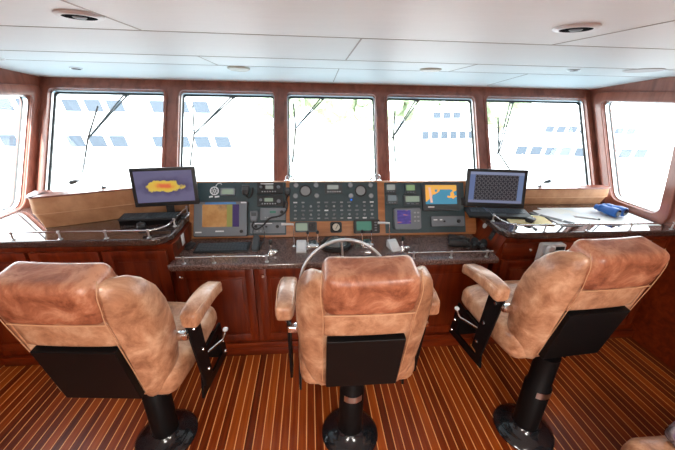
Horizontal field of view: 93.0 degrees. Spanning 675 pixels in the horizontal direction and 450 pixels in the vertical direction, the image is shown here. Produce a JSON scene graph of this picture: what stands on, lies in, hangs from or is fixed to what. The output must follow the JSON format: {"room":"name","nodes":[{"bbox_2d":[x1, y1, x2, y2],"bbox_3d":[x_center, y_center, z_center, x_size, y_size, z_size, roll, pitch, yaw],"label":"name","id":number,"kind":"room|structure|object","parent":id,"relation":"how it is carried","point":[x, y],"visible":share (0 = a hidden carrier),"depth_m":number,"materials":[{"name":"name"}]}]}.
{"room":"control cabin","nodes":[
{"label":"control cabin","id":0,"kind":"room"},
{"bbox_2d":[0,68,39,215],"bbox_3d":[-2.258,0.557,0.571,0.080,2.050,5.400,-1,22,-5],"label":"wall","id":1,"kind":"structure","parent":0,"point":[6,76],"depth_m":2.44,"materials":[{"name":"brown wood"}]},
{"bbox_2d":[0,351,3,367],"bbox_3d":[-2.168,1.316,0.241,0.020,0.900,4.100,-1,22,-5],"label":"trim","id":2,"kind":"structure","parent":1,"relation":"attached to","point":[1,353],"depth_m":2.22,"materials":[{"name":"brown wood"}]},
{"bbox_2d":[0,84,188,240],"bbox_3d":[-1.752,-0.412,2.094,1.328,0.935,1.513,-1,22,-5],"label":"window","id":3,"kind":"structure","parent":1,"relation":"in","point":[6,90],"depth_m":2.45,"materials":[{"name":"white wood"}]},
{"bbox_2d":[35,77,599,190],"bbox_3d":[-0.025,-0.293,2.964,4.850,1.970,0.584,-1,22,-5],"label":"window frames","id":4,"kind":"structure","parent":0,"point":[171,86],"depth_m":2.75,"materials":[{"name":"brown wood"}]},
{"bbox_2d":[38,85,166,189],"bbox_3d":[-1.881,-0.672,2.601,0.942,0.848,0.497,-1,22,-5],"label":"window","id":5,"kind":"structure","parent":4,"relation":"in","point":[52,115],"depth_m":2.61,"materials":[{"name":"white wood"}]},
{"bbox_2d":[82,95,129,172],"bbox_3d":[-1.979,-0.797,2.713,0.143,0.619,0.481,20,29,38],"label":"windscreen wiper","id":6,"kind":"object","parent":4,"relation":"attached to","point":[113,108],"visible":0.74,"depth_m":2.68,"materials":[{"name":"black metal"}]},
{"bbox_2d":[189,97,235,165],"bbox_3d":[-1.129,-0.847,2.812,0.491,0.569,0.204,-18,29,-39],"label":"windscreen wiper","id":7,"kind":"object","parent":4,"relation":"attached to","point":[223,105],"visible":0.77,"depth_m":2.75,"materials":[{"name":"black metal"}]},
{"bbox_2d":[174,88,276,180],"bbox_3d":[-0.922,-0.685,2.681,0.827,0.848,0.497,-1,22,-5],"label":"window","id":8,"kind":"structure","parent":4,"relation":"in","point":[184,94],"depth_m":2.70,"materials":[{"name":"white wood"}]},
{"bbox_2d":[292,99,323,161],"bbox_3d":[-0.312,-0.871,2.872,0.188,0.538,0.422,20,29,38],"label":"windscreen wiper","id":9,"kind":"object","parent":4,"relation":"attached to","point":[315,105],"visible":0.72,"depth_m":2.82,"materials":[{"name":"black metal"}]},
{"bbox_2d":[284,90,380,180],"bbox_3d":[-0.043,-0.697,2.754,0.816,0.848,0.497,-1,22,-5],"label":"window","id":10,"kind":"structure","parent":4,"relation":"in","point":[302,96],"depth_m":2.78,"materials":[{"name":"brown wood"}]},
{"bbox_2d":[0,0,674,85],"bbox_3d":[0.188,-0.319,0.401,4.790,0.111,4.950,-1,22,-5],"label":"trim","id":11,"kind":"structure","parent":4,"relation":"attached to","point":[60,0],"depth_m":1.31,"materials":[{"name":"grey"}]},
{"bbox_2d":[391,101,418,169],"bbox_3d":[0.580,-0.844,2.930,0.164,0.599,0.418,15,26,31],"label":"windscreen wiper","id":12,"kind":"object","parent":4,"relation":"attached to","point":[405,117],"visible":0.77,"depth_m":2.89,"materials":[{"name":"black metal"}]},
{"bbox_2d":[384,92,481,180],"bbox_3d":[0.843,-0.709,2.828,0.849,0.848,0.497,-1,22,-5],"label":"window","id":13,"kind":"structure","parent":4,"relation":"in","point":[469,100],"depth_m":2.86,"materials":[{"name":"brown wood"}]},
{"bbox_2d":[496,103,513,169],"bbox_3d":[1.555,-0.836,2.987,0.156,0.620,0.359,4,23,8],"label":"windscreen wiper","id":14,"kind":"object","parent":4,"relation":"attached to","point":[501,138],"visible":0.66,"depth_m":2.96,"materials":[{"name":"black metal"}]},
{"bbox_2d":[483,94,596,184],"bbox_3d":[1.832,-0.723,2.911,1.010,0.848,0.497,-1,22,-5],"label":"window","id":15,"kind":"structure","parent":4,"relation":"in","point":[486,99],"depth_m":2.95,"materials":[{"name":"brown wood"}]},
{"bbox_2d":[481,91,674,231],"bbox_3d":[1.791,-0.571,2.552,1.351,0.935,1.078,-1,22,-5],"label":"window","id":16,"kind":"structure","parent":4,"relation":"in","point":[662,215],"depth_m":2.62,"materials":[{"name":"brown wood"}]},
{"bbox_2d":[0,0,674,89],"bbox_3d":[0.191,-0.329,0.370,4.850,0.186,5.300,-1,22,-5],"label":"ceiling","id":17,"kind":"structure","parent":0,"point":[521,22],"depth_m":1.28,"materials":[{"name":"white paint"}]},
{"bbox_2d":[69,67,82,69],"bbox_3d":[-1.822,-1.096,2.230,0.080,0.027,0.081,-1,22,-5],"label":"recessed light","id":18,"kind":"object","parent":17,"relation":"in","point":[73,68],"visible":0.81,"depth_m":2.21,"materials":[{"name":"silver metal"}]},
{"bbox_2d":[52,9,104,21],"bbox_3d":[-0.754,-0.614,0.933,0.124,0.021,0.124,-1,22,-5],"label":"recessed light","id":19,"kind":"object","parent":17,"relation":"in","point":[68,14],"visible":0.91,"depth_m":0.91,"materials":[{"name":"white plastic"}]},
{"bbox_2d":[227,66,249,71],"bbox_3d":[-0.673,-1.067,2.181,0.150,0.033,0.150,-1,22,-5],"label":"ceiling light","id":20,"kind":"object","parent":17,"relation":"in","point":[232,68],"visible":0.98,"depth_m":2.15,"materials":[{"name":"beige plastic"}]},
{"bbox_2d":[420,68,441,71],"bbox_3d":[0.613,-1.023,2.107,0.140,0.021,0.140,-1,22,-5],"label":"ceiling vent","id":21,"kind":"object","parent":17,"relation":"in","point":[421,69],"visible":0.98,"depth_m":2.08,"materials":[{"name":"beige plastic"}]},
{"bbox_2d":[552,23,601,32],"bbox_3d":[0.719,-0.596,0.964,0.124,0.021,0.124,-1,22,-5],"label":"recessed light","id":22,"kind":"object","parent":17,"relation":"in","point":[579,27],"visible":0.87,"depth_m":0.94,"materials":[{"name":"white plastic"}]},
{"bbox_2d":[622,68,664,72],"bbox_3d":[1.880,-0.952,1.967,0.200,0.019,0.200,-1,22,-5],"label":"ceiling speaker","id":23,"kind":"object","parent":17,"relation":"attached to","point":[641,70],"visible":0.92,"depth_m":1.95,"materials":[{"name":"white plastic"}]},
{"bbox_2d":[0,337,674,449],"bbox_3d":[0.173,1.604,0.894,4.890,0.040,4.900,-1,22,-5],"label":"floor","id":24,"kind":"structure","parent":0,"point":[618,393],"depth_m":1.99,"materials":[{"name":"brown wood"}]},
{"bbox_2d":[0,222,191,366],"bbox_3d":[-1.714,0.432,2.415,1.275,0.900,0.677,-1,22,-5],"label":"base cabinet","id":25,"kind":"object","parent":24,"relation":"on","point":[150,263],"visible":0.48,"depth_m":2.02,"materials":[{"name":"brown wood"}]},
{"bbox_2d":[0,207,188,248],"bbox_3d":[-1.718,-0.005,2.227,1.280,0.048,0.650,-1,22,-5],"label":"countertop","id":26,"kind":"structure","parent":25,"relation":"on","point":[24,220],"depth_m":2.02,"materials":[{"name":"paint"}]},
{"bbox_2d":[26,185,188,227],"bbox_3d":[-1.539,-0.153,2.239,0.932,0.220,0.174,-8,24,-21],"label":"padded coaming","id":27,"kind":"object","parent":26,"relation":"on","point":[70,207],"visible":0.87,"depth_m":2.12,"materials":[{"name":"brown leather"}]},
{"bbox_2d":[69,178,106,187],"bbox_3d":[-1.688,-0.280,2.163,0.210,0.072,0.032,-4,23,-12],"label":"gooseneck lamp","id":28,"kind":"object","parent":27,"relation":"on","point":[71,182],"visible":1,"depth_m":2.15,"materials":[{"name":"grey plastic"}]},
{"bbox_2d":[136,221,145,229],"bbox_3d":[-1.307,-0.001,2.130,0.055,0.033,0.095,-13,26,-31],"label":"computer mouse","id":29,"kind":"object","parent":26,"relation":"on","point":[140,225],"visible":1,"depth_m":2.10,"materials":[{"name":"black plastic"}]},
{"bbox_2d":[117,212,180,225],"bbox_3d":[-1.289,-0.045,2.206,0.370,0.057,0.105,-2,23,-8],"label":"keyboard","id":30,"kind":"object","parent":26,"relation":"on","point":[155,218],"visible":0.99,"depth_m":2.17,"materials":[{"name":"black plastic"}]},
{"bbox_2d":[128,166,199,218],"bbox_3d":[-1.185,-0.223,2.234,0.405,0.368,0.108,-4,23,-13],"label":"monitor","id":31,"kind":"object","parent":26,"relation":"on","point":[168,187],"visible":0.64,"depth_m":2.17,"materials":[{"name":"black plastic"}]},
{"bbox_2d":[181,233,184,245],"bbox_3d":[-1.037,0.096,2.150,0.007,0.075,0.045,-1,22,-5],"label":"power outlet","id":32,"kind":"object","parent":25,"relation":"attached to","point":[182,235],"visible":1,"depth_m":2.15,"materials":[{"name":"white plastic"}]},
{"bbox_2d":[0,261,227,449],"bbox_3d":[-0.945,0.623,1.516,0.734,1.260,0.696,1,22,0],"label":"chair","id":33,"kind":"object","parent":24,"relation":"on","point":[96,332],"visible":1,"depth_m":1.16,"materials":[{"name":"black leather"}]},
{"bbox_2d":[176,264,487,355],"bbox_3d":[-0.025,0.493,2.549,2.100,0.750,0.634,-1,22,-5],"label":"base cabinet","id":34,"kind":"object","parent":24,"relation":"on","point":[245,304],"visible":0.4,"depth_m":2.23,"materials":[{"name":"brown wood"}]},
{"bbox_2d":[168,234,498,270],"bbox_3d":[0.004,0.181,2.273,2.180,0.042,0.420,-1,22,-5],"label":"countertop","id":35,"kind":"structure","parent":34,"relation":"on","point":[287,257],"depth_m":2.17,"materials":[{"name":"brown stone"}]},
{"bbox_2d":[184,241,195,249],"bbox_3d":[-1.025,0.140,2.224,0.055,0.033,0.095,-1,22,-5],"label":"computer mouse","id":36,"kind":"object","parent":35,"relation":"on","point":[189,245],"visible":1,"depth_m":2.19,"materials":[{"name":"black plastic"}]},
{"bbox_2d":[193,201,247,236],"bbox_3d":[-0.855,-0.043,2.355,0.385,0.247,0.151,-1,22,-5],"label":"monitor","id":37,"kind":"object","parent":35,"relation":"on","point":[211,218],"visible":0.94,"depth_m":2.33,"materials":[{"name":"black plastic"}]},
{"bbox_2d":[193,242,250,253],"bbox_3d":[-0.795,0.155,2.213,0.360,0.023,0.125,-1,22,-5],"label":"keyboard","id":38,"kind":"object","parent":35,"relation":"on","point":[227,247],"visible":1,"depth_m":2.20,"materials":[{"name":"black plastic"}]},
{"bbox_2d":[175,254,268,264],"bbox_3d":[-0.726,0.217,2.027,0.575,0.051,0.025,-1,22,-5],"label":"rail","id":39,"kind":"object","parent":35,"relation":"on","point":[266,255],"visible":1,"depth_m":2.02,"materials":[{"name":"silver metal"}]},
{"bbox_2d":[251,224,264,251],"bbox_3d":[-0.558,0.091,2.234,0.087,0.139,0.168,-1,22,-5],"label":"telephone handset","id":40,"kind":"object","parent":35,"relation":"on","point":[256,245],"visible":1,"depth_m":2.22,"materials":[{"name":"black plastic"}]},
{"bbox_2d":[267,239,277,255],"bbox_3d":[-0.437,0.147,2.144,0.074,0.103,0.052,-1,22,-5],"label":"lever","id":41,"kind":"object","parent":35,"relation":"on","point":[271,252],"visible":0.99,"depth_m":2.14,"materials":[{"name":"silver metal"}]},
{"bbox_2d":[281,223,295,246],"bbox_3d":[-0.343,0.071,2.252,0.099,0.167,0.060,-1,22,-5],"label":"lever","id":42,"kind":"object","parent":35,"relation":"on","point":[294,245],"visible":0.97,"depth_m":2.24,"materials":[{"name":"silver metal"}]},
{"bbox_2d":[296,240,305,252],"bbox_3d":[-0.250,0.149,2.212,0.068,0.055,0.105,-1,22,-5],"label":"control box","id":43,"kind":"object","parent":35,"relation":"on","point":[300,244],"visible":0.91,"depth_m":2.20,"materials":[{"name":"white plastic"}]},
{"bbox_2d":[306,230,319,250],"bbox_3d":[-0.173,0.107,2.232,0.095,0.130,0.100,-1,22,-5],"label":"throttle lever","id":44,"kind":"object","parent":35,"relation":"on","point":[311,245],"visible":0.92,"depth_m":2.22,"materials":[{"name":"silver metal"}]},
{"bbox_2d":[189,181,475,238],"bbox_3d":[-0.001,-0.137,2.487,2.205,0.380,0.253,-1,22,-5],"label":"dashboard","id":45,"kind":"object","parent":35,"relation":"on","point":[323,227],"visible":0.13,"depth_m":2.45,"materials":[{"name":"brown wood"}]},
{"bbox_2d":[197,182,285,235],"bbox_3d":[-0.713,-0.120,2.394,0.650,0.360,0.188,-1,22,-5],"label":"board","id":46,"kind":"object","parent":45,"relation":"attached to","point":[206,191],"visible":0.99,"depth_m":2.40,"materials":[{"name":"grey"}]},
{"bbox_2d":[220,188,234,195],"bbox_3d":[-0.817,-0.247,2.384,0.105,0.057,0.040,-1,22,-5],"label":"display unit","id":47,"kind":"object","parent":46,"relation":"attached to","point":[223,191],"visible":1,"depth_m":2.38,"materials":[{"name":"grey plastic"}]},
{"bbox_2d":[242,185,252,197],"bbox_3d":[-0.671,-0.250,2.391,0.085,0.095,0.055,-1,22,-5],"label":"microphone","id":48,"kind":"object","parent":46,"relation":"attached to","point":[245,188],"visible":1,"depth_m":2.37,"materials":[{"name":"black plastic"}]},
{"bbox_2d":[250,222,284,232],"bbox_3d":[-0.518,0.021,2.382,0.255,0.081,0.058,-1,22,-5],"label":"radio","id":49,"kind":"object","parent":46,"relation":"attached to","point":[269,227],"visible":0.95,"depth_m":2.37,"materials":[{"name":"grey plastic"}]},
{"bbox_2d":[250,199,287,229],"bbox_3d":[-0.506,-0.076,2.369,0.282,0.204,0.099,-3,23,-9],"label":"microphone","id":50,"kind":"object","parent":46,"relation":"attached to","point":[253,214],"visible":0.97,"depth_m":2.36,"materials":[{"name":"grey plastic"}]},
{"bbox_2d":[257,183,282,193],"bbox_3d":[-0.506,-0.274,2.407,0.190,0.087,0.061,-1,22,-5],"label":"radio","id":51,"kind":"object","parent":46,"relation":"attached to","point":[262,188],"visible":1,"depth_m":2.39,"materials":[{"name":"black plastic"}]},
{"bbox_2d":[257,195,282,205],"bbox_3d":[-0.504,-0.181,2.398,0.190,0.083,0.062,-1,22,-5],"label":"radio","id":52,"kind":"object","parent":46,"relation":"attached to","point":[262,200],"visible":1,"depth_m":2.39,"materials":[{"name":"black plastic"}]},
{"bbox_2d":[260,208,285,219],"bbox_3d":[-0.482,-0.082,2.393,0.185,0.090,0.063,-1,22,-5],"label":"radio","id":53,"kind":"object","parent":46,"relation":"attached to","point":[265,213],"visible":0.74,"depth_m":2.38,"materials":[{"name":"grey plastic"}]},
{"bbox_2d":[283,187,290,207],"bbox_3d":[-0.383,-0.179,2.411,0.049,0.193,0.119,3,22,5],"label":"microphone","id":54,"kind":"object","parent":45,"relation":"attached to","point":[287,190],"visible":0.94,"depth_m":2.40,"materials":[{"name":"black plastic"}]},
{"bbox_2d":[295,222,316,231],"bbox_3d":[-0.237,0.015,2.416,0.165,0.080,0.055,-1,22,-5],"label":"display unit","id":55,"kind":"object","parent":45,"relation":"attached to","point":[299,226],"visible":0.94,"depth_m":2.40,"materials":[{"name":"grey plastic"}]},
{"bbox_2d":[289,182,377,221],"bbox_3d":[-0.026,-0.179,2.456,0.678,0.271,0.143,-1,22,-5],"label":"switchboard","id":56,"kind":"object","parent":45,"relation":"attached to","point":[309,201],"visible":1,"depth_m":2.45,"materials":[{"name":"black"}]},
{"bbox_2d":[330,222,341,232],"bbox_3d":[-0.011,0.018,2.434,0.088,0.081,0.058,-1,22,-5],"label":"instrument","id":57,"kind":"object","parent":45,"relation":"attached to","point":[335,227],"visible":1,"depth_m":2.42,"materials":[{"name":"black plastic"}]},
{"bbox_2d":[353,219,379,233],"bbox_3d":[0.223,0.012,2.452,0.200,0.105,0.071,-1,22,-5],"label":"display unit","id":58,"kind":"object","parent":45,"relation":"attached to","point":[366,226],"visible":0.97,"depth_m":2.44,"materials":[{"name":"black plastic"}]},
{"bbox_2d":[384,182,465,232],"bbox_3d":[0.687,-0.137,2.511,0.640,0.357,0.186,-1,22,-5],"label":"board","id":59,"kind":"object","parent":45,"relation":"attached to","point":[400,191],"visible":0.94,"depth_m":2.50,"materials":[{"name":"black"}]},
{"bbox_2d":[385,183,395,193],"bbox_3d":[0.413,-0.284,2.487,0.082,0.076,0.050,-1,22,-5],"label":"display unit","id":60,"kind":"object","parent":59,"relation":"attached to","point":[389,187],"visible":1,"depth_m":2.48,"materials":[{"name":"grey plastic"}]},
{"bbox_2d":[386,194,397,203],"bbox_3d":[0.422,-0.200,2.481,0.084,0.078,0.051,-1,22,-5],"label":"display unit","id":61,"kind":"object","parent":59,"relation":"attached to","point":[390,198],"visible":1,"depth_m":2.47,"materials":[{"name":"grey plastic"}]},
{"bbox_2d":[393,208,420,229],"bbox_3d":[0.535,-0.047,2.460,0.205,0.163,0.113,-1,22,-5],"label":"echo sounder","id":62,"kind":"object","parent":59,"relation":"on","point":[403,218],"visible":1,"depth_m":2.44,"materials":[{"name":"grey plastic"}]},
{"bbox_2d":[404,184,415,193],"bbox_3d":[0.568,-0.282,2.500,0.086,0.078,0.051,-1,22,-5],"label":"display unit","id":63,"kind":"object","parent":59,"relation":"attached to","point":[409,188],"visible":1,"depth_m":2.49,"materials":[{"name":"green plastic"}]},
{"bbox_2d":[403,195,420,204],"bbox_3d":[0.582,-0.194,2.494,0.140,0.080,0.052,-1,22,-5],"label":"display unit","id":64,"kind":"object","parent":59,"relation":"attached to","point":[407,199],"visible":1,"depth_m":2.48,"materials":[{"name":"grey plastic"}]},
{"bbox_2d":[421,182,460,210],"bbox_3d":[0.813,-0.224,2.510,0.305,0.212,0.127,-1,22,-5],"label":"chart plotter","id":65,"kind":"object","parent":59,"relation":"attached to","point":[436,196],"visible":1,"depth_m":2.49,"materials":[{"name":"grey plastic"}]},
{"bbox_2d":[430,216,464,226],"bbox_3d":[0.857,-0.028,2.498,0.265,0.082,0.060,-1,22,-5],"label":"radio","id":66,"kind":"object","parent":59,"relation":"attached to","point":[435,221],"visible":1,"depth_m":2.48,"materials":[{"name":"grey plastic"}]},
{"bbox_2d":[461,197,466,205],"bbox_3d":[0.991,-0.186,2.530,0.064,0.061,0.037,-1,22,-5],"label":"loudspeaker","id":67,"kind":"object","parent":59,"relation":"attached to","point":[463,200],"visible":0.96,"depth_m":2.52,"materials":[{"name":"black plastic"}]},
{"bbox_2d":[320,236,350,252],"bbox_3d":[-0.011,0.123,2.275,0.220,0.064,0.220,-1,22,-5],"label":"compass","id":68,"kind":"object","parent":35,"relation":"on","point":[336,247],"visible":0.73,"depth_m":2.21,"materials":[{"name":"black plastic"}]},
{"bbox_2d":[360,229,373,249],"bbox_3d":[0.209,0.102,2.264,0.095,0.130,0.100,-1,22,-5],"label":"throttle lever","id":69,"kind":"object","parent":35,"relation":"on","point":[368,241],"visible":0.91,"depth_m":2.26,"materials":[{"name":"silver metal"}]},
{"bbox_2d":[378,222,389,238],"bbox_3d":[0.340,0.061,2.309,0.099,0.167,0.060,-1,22,-5],"label":"lever","id":70,"kind":"object","parent":35,"relation":"on","point":[378,222],"visible":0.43,"depth_m":2.29,"materials":[{"name":"silver metal"}]},
{"bbox_2d":[386,239,400,251],"bbox_3d":[0.398,0.144,2.257,0.068,0.055,0.105,-6,23,-16],"label":"control box","id":71,"kind":"object","parent":35,"relation":"on","point":[392,244],"visible":1,"depth_m":2.25,"materials":[{"name":"white plastic"}]},
{"bbox_2d":[400,236,409,250],"bbox_3d":[0.468,0.127,2.238,0.074,0.103,0.052,-1,22,-5],"label":"lever","id":72,"kind":"object","parent":35,"relation":"on","point":[403,248],"visible":0.98,"depth_m":2.23,"materials":[{"name":"silver metal"}]},
{"bbox_2d":[408,250,493,258],"bbox_3d":[0.761,0.197,2.151,0.590,0.051,0.025,-1,22,-5],"label":"rail","id":73,"kind":"object","parent":35,"relation":"on","point":[486,251],"visible":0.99,"depth_m":2.14,"materials":[{"name":"silver metal"}]},
{"bbox_2d":[448,234,470,246],"bbox_3d":[0.885,0.118,2.331,0.152,0.062,0.134,7,23,15],"label":"binoculars","id":74,"kind":"object","parent":35,"relation":"on","point":[453,240],"visible":1,"depth_m":2.29,"materials":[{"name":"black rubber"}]},
{"bbox_2d":[471,237,487,250],"bbox_3d":[1.015,0.140,2.298,0.114,0.053,0.129,11,24,22],"label":"binoculars","id":75,"kind":"object","parent":35,"relation":"on","point":[482,244],"visible":0.99,"depth_m":2.27,"materials":[{"name":"black plastic"}]},
{"bbox_2d":[299,238,380,277],"bbox_3d":[0.042,0.341,2.020,0.569,0.547,0.288,-1,22,-5],"label":"steering wheel","id":76,"kind":"object","parent":34,"relation":"attached to","point":[342,240],"visible":0.25,"depth_m":1.93,"materials":[{"name":"silver metal"}]},
{"bbox_2d":[275,255,439,449],"bbox_3d":[0.083,0.611,1.593,0.734,1.263,0.696,-1,22,-5],"label":"chair","id":77,"kind":"object","parent":24,"relation":"on","point":[361,321],"visible":1,"depth_m":1.22,"materials":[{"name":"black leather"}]},
{"bbox_2d":[449,236,669,449],"bbox_3d":[1.081,0.558,1.756,0.734,1.276,0.696,-2,23,-9],"label":"chair","id":78,"kind":"object","parent":24,"relation":"on","point":[570,302],"visible":1,"depth_m":1.45,"materials":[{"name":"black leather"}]},
{"bbox_2d":[472,218,671,343],"bbox_3d":[1.737,0.374,2.701,1.320,0.922,0.682,-1,22,-5],"label":"base cabinet","id":79,"kind":"object","parent":24,"relation":"on","point":[516,256],"depth_m":2.28,"materials":[{"name":"brown wood"}]},
{"bbox_2d":[534,242,565,260],"bbox_3d":[1.455,0.256,2.207,0.201,0.279,0.095,-1,22,-5],"label":"telephone","id":80,"kind":"object","parent":79,"relation":"attached to","point":[544,248],"visible":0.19,"depth_m":2.17,"materials":[{"name":"white plastic"}]},
{"bbox_2d":[479,202,674,238],"bbox_3d":[1.762,-0.052,2.518,1.302,0.048,0.650,-1,22,-5],"label":"desktop","id":81,"kind":"object","parent":79,"relation":"on","point":[502,228],"visible":0.57,"depth_m":2.25,"materials":[{"name":"paint"}]},
{"bbox_2d":[464,168,531,219],"bbox_3d":[1.233,-0.240,2.443,0.465,0.329,0.232,2,22,3],"label":"laptop","id":82,"kind":"object","parent":81,"relation":"on","point":[502,189],"visible":0.95,"depth_m":2.49,"materials":[{"name":"black plastic"}]},
{"bbox_2d":[507,215,552,223],"bbox_3d":[1.425,-0.044,2.405,0.300,0.007,0.200,4,22,7],"label":"notepad","id":83,"kind":"object","parent":81,"relation":"on","point":[539,219],"visible":0.36,"depth_m":2.36,"materials":[{"name":"yellow paper"}]},
{"bbox_2d":[525,216,535,222],"bbox_3d":[1.419,-0.042,2.350,0.095,0.033,0.055,-19,30,-40],"label":"computer mouse","id":84,"kind":"object","parent":83,"relation":"on","point":[532,219],"visible":1,"depth_m":2.33,"materials":[{"name":"black plastic"}]},
{"bbox_2d":[533,209,583,225],"bbox_3d":[1.677,-0.064,2.467,0.175,0.002,0.360,-1,22,-5],"label":"chart","id":85,"kind":"object","parent":81,"relation":"on","point":[548,212],"visible":0.86,"depth_m":2.49,"materials":[{"name":"white paper"}]},
{"bbox_2d":[529,212,573,223],"bbox_3d":[1.623,-0.055,2.434,0.045,0.006,0.300,-17,28,-37],"label":"ruler","id":86,"kind":"object","parent":85,"relation":"on","point":[545,216],"visible":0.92,"depth_m":2.42,"materials":[{"name":"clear plastic"}]},
{"bbox_2d":[524,185,610,204],"bbox_3d":[1.731,-0.253,2.734,1.253,0.153,0.110,-1,22,-6],"label":"padded coaming","id":87,"kind":"object","parent":81,"relation":"on","point":[546,194],"visible":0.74,"depth_m":2.71,"materials":[{"name":"beige wood"}]},
{"bbox_2d":[538,208,660,225],"bbox_3d":[2.021,-0.069,2.504,0.685,0.002,0.405,-1,22,-5],"label":"chart","id":88,"kind":"object","parent":81,"relation":"on","point":[571,213],"visible":0.71,"depth_m":2.49,"materials":[{"name":"paper"}]},
{"bbox_2d":[576,216,599,219],"bbox_3d":[1.909,-0.056,2.450,0.173,0.009,0.028,9,23,17],"label":"divider","id":89,"kind":"object","parent":88,"relation":"on","point":[576,216],"visible":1,"depth_m":2.45,"materials":[{"name":"silver metal"}]},
{"bbox_2d":[594,203,628,217],"bbox_3d":[2.156,-0.123,2.528,0.154,0.071,0.174,-6,24,-18],"label":"binoculars","id":90,"kind":"object","parent":88,"relation":"on","point":[612,210],"visible":1,"depth_m":2.47,"materials":[{"name":"blue plastic"}]},
{"bbox_2d":[620,435,674,449],"bbox_3d":[1.881,1.305,0.999,1.300,0.500,1.100,-1,22,-5],"label":"settee","id":91,"kind":"object","parent":24,"relation":"on","point":[650,442],"visible":0.89,"depth_m":1.32,"materials":[{"name":"beige leather"}]},
{"bbox_2d":[664,421,674,446],"bbox_3d":[1.544,0.876,1.248,0.340,0.109,0.300,-8,24,-21],"label":"cushion","id":92,"kind":"object","parent":91,"relation":"on","point":[669,432],"visible":1,"depth_m":1.30,"materials":[{"name":"fabric"}]},
{"bbox_2d":[590,77,674,227],"bbox_3d":[2.595,0.491,0.976,0.080,2.050,5.400,-1,22,-5],"label":"wall","id":93,"kind":"structure","parent":0,"point":[666,84],"depth_m":2.63,"materials":[{"name":"brown wood"}]},
{"bbox_2d":[630,236,674,369],"bbox_3d":[2.581,1.251,0.637,0.020,0.900,4.100,-1,22,-5],"label":"trim","id":94,"kind":"structure","parent":93,"relation":"attached to","point":[653,325],"depth_m":2.39,"materials":[{"name":"brown wood"}]},
{"label":"outside","id":95,"kind":"structure","parent":0,"visible":0},
{"bbox_2d":[268,128,674,152],"bbox_3d":[0.925,-12.576,46.994,110.000,1.200,18.000,-1,22,-5],"label":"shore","id":96,"kind":"structure","parent":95,"point":[309,135],"depth_m":45.90,"materials":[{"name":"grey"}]},
{"bbox_2d":[252,98,302,118],"bbox_3d":[-7.319,-16.067,40.814,6.895,10.252,6.530,9,23,17],"label":"tree","id":97,"kind":"object","parent":96,"relation":"on","point":[264,105],"visible":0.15,"depth_m":39.68,"materials":[{"name":"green plant"}]},
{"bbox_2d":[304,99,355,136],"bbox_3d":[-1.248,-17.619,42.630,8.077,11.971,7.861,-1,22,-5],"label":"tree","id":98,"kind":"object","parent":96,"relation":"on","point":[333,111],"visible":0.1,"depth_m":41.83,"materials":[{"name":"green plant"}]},
{"bbox_2d":[354,100,404,137],"bbox_3d":[5.559,-16.262,42.484,7.410,9.836,6.052,-1,22,-5],"label":"tree","id":99,"kind":"object","parent":96,"relation":"on","point":[363,109],"visible":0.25,"depth_m":41.79,"materials":[{"name":"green plant"}]},
{"bbox_2d":[397,101,441,121],"bbox_3d":[10.877,-17.498,43.415,7.916,11.617,7.673,21,29,39],"label":"tree","id":100,"kind":"object","parent":96,"relation":"on","point":[407,104],"visible":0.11,"depth_m":41.70,"materials":[{"name":"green plant"}]},
{"bbox_2d":[446,101,488,111],"bbox_3d":[17.457,-16.767,43.205,7.310,10.673,7.794,-1,22,-5],"label":"tree","id":101,"kind":"object","parent":96,"relation":"on","point":[448,103],"visible":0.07,"depth_m":41.16,"materials":[{"name":"beige plant"}]},
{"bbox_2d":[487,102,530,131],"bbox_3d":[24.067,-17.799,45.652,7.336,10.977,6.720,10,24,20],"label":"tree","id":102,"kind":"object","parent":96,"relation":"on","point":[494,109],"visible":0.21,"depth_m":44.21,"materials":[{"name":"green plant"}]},
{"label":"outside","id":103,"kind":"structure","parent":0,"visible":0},
{"bbox_2d":[264,113,674,180],"bbox_3d":[-3.816,-11.137,43.909,160.000,0.100,140.000,-1,22,-5],"label":"harbour water","id":104,"kind":"structure","parent":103,"point":[312,167],"depth_m":32.74,"materials":[{"name":"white liquid"}]},
{"bbox_2d":[0,94,316,210],"bbox_3d":[-8.343,-3.407,12.830,15.000,9.238,4.350,-1,22,-5],"label":"motor yacht","id":105,"kind":"object","parent":104,"relation":"on","point":[236,144],"visible":0.4,"depth_m":11.07,"materials":[{"name":"white"}]},
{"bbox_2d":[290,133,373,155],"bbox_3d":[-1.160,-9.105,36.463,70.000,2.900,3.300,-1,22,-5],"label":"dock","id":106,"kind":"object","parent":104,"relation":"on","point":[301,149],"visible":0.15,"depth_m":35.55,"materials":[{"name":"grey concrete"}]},
{"bbox_2d":[368,128,433,180],"bbox_3d":[3.662,-2.687,18.212,3.392,5.676,10.000,6,23,12],"label":"motor yacht","id":107,"kind":"object","parent":104,"relation":"on","point":[410,166],"visible":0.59,"depth_m":15.21,"materials":[{"name":"white"}]},
{"bbox_2d":[389,101,493,165],"bbox_3d":[11.348,-9.149,30.884,14.000,7.498,4.176,-5,23,-15],"label":"motor yacht","id":108,"kind":"object","parent":104,"relation":"on","point":[430,127],"visible":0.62,"depth_m":28.84,"materials":[{"name":"white"}]},
{"bbox_2d":[431,104,654,184],"bbox_3d":[14.675,-5.672,22.846,15.000,6.898,4.372,2,22,3],"label":"motor yacht","id":109,"kind":"object","parent":104,"relation":"on","point":[549,148],"visible":0.62,"depth_m":21.26,"materials":[{"name":"white"}]},
{"bbox_2d":[619,139,674,209],"bbox_3d":[12.329,-0.752,10.882,12.000,6.997,3.784,-9,24,-23],"label":"motor yacht","id":110,"kind":"object","parent":104,"relation":"on","point":[647,188],"visible":0.23,"depth_m":10.89,"materials":[{"name":"white"}]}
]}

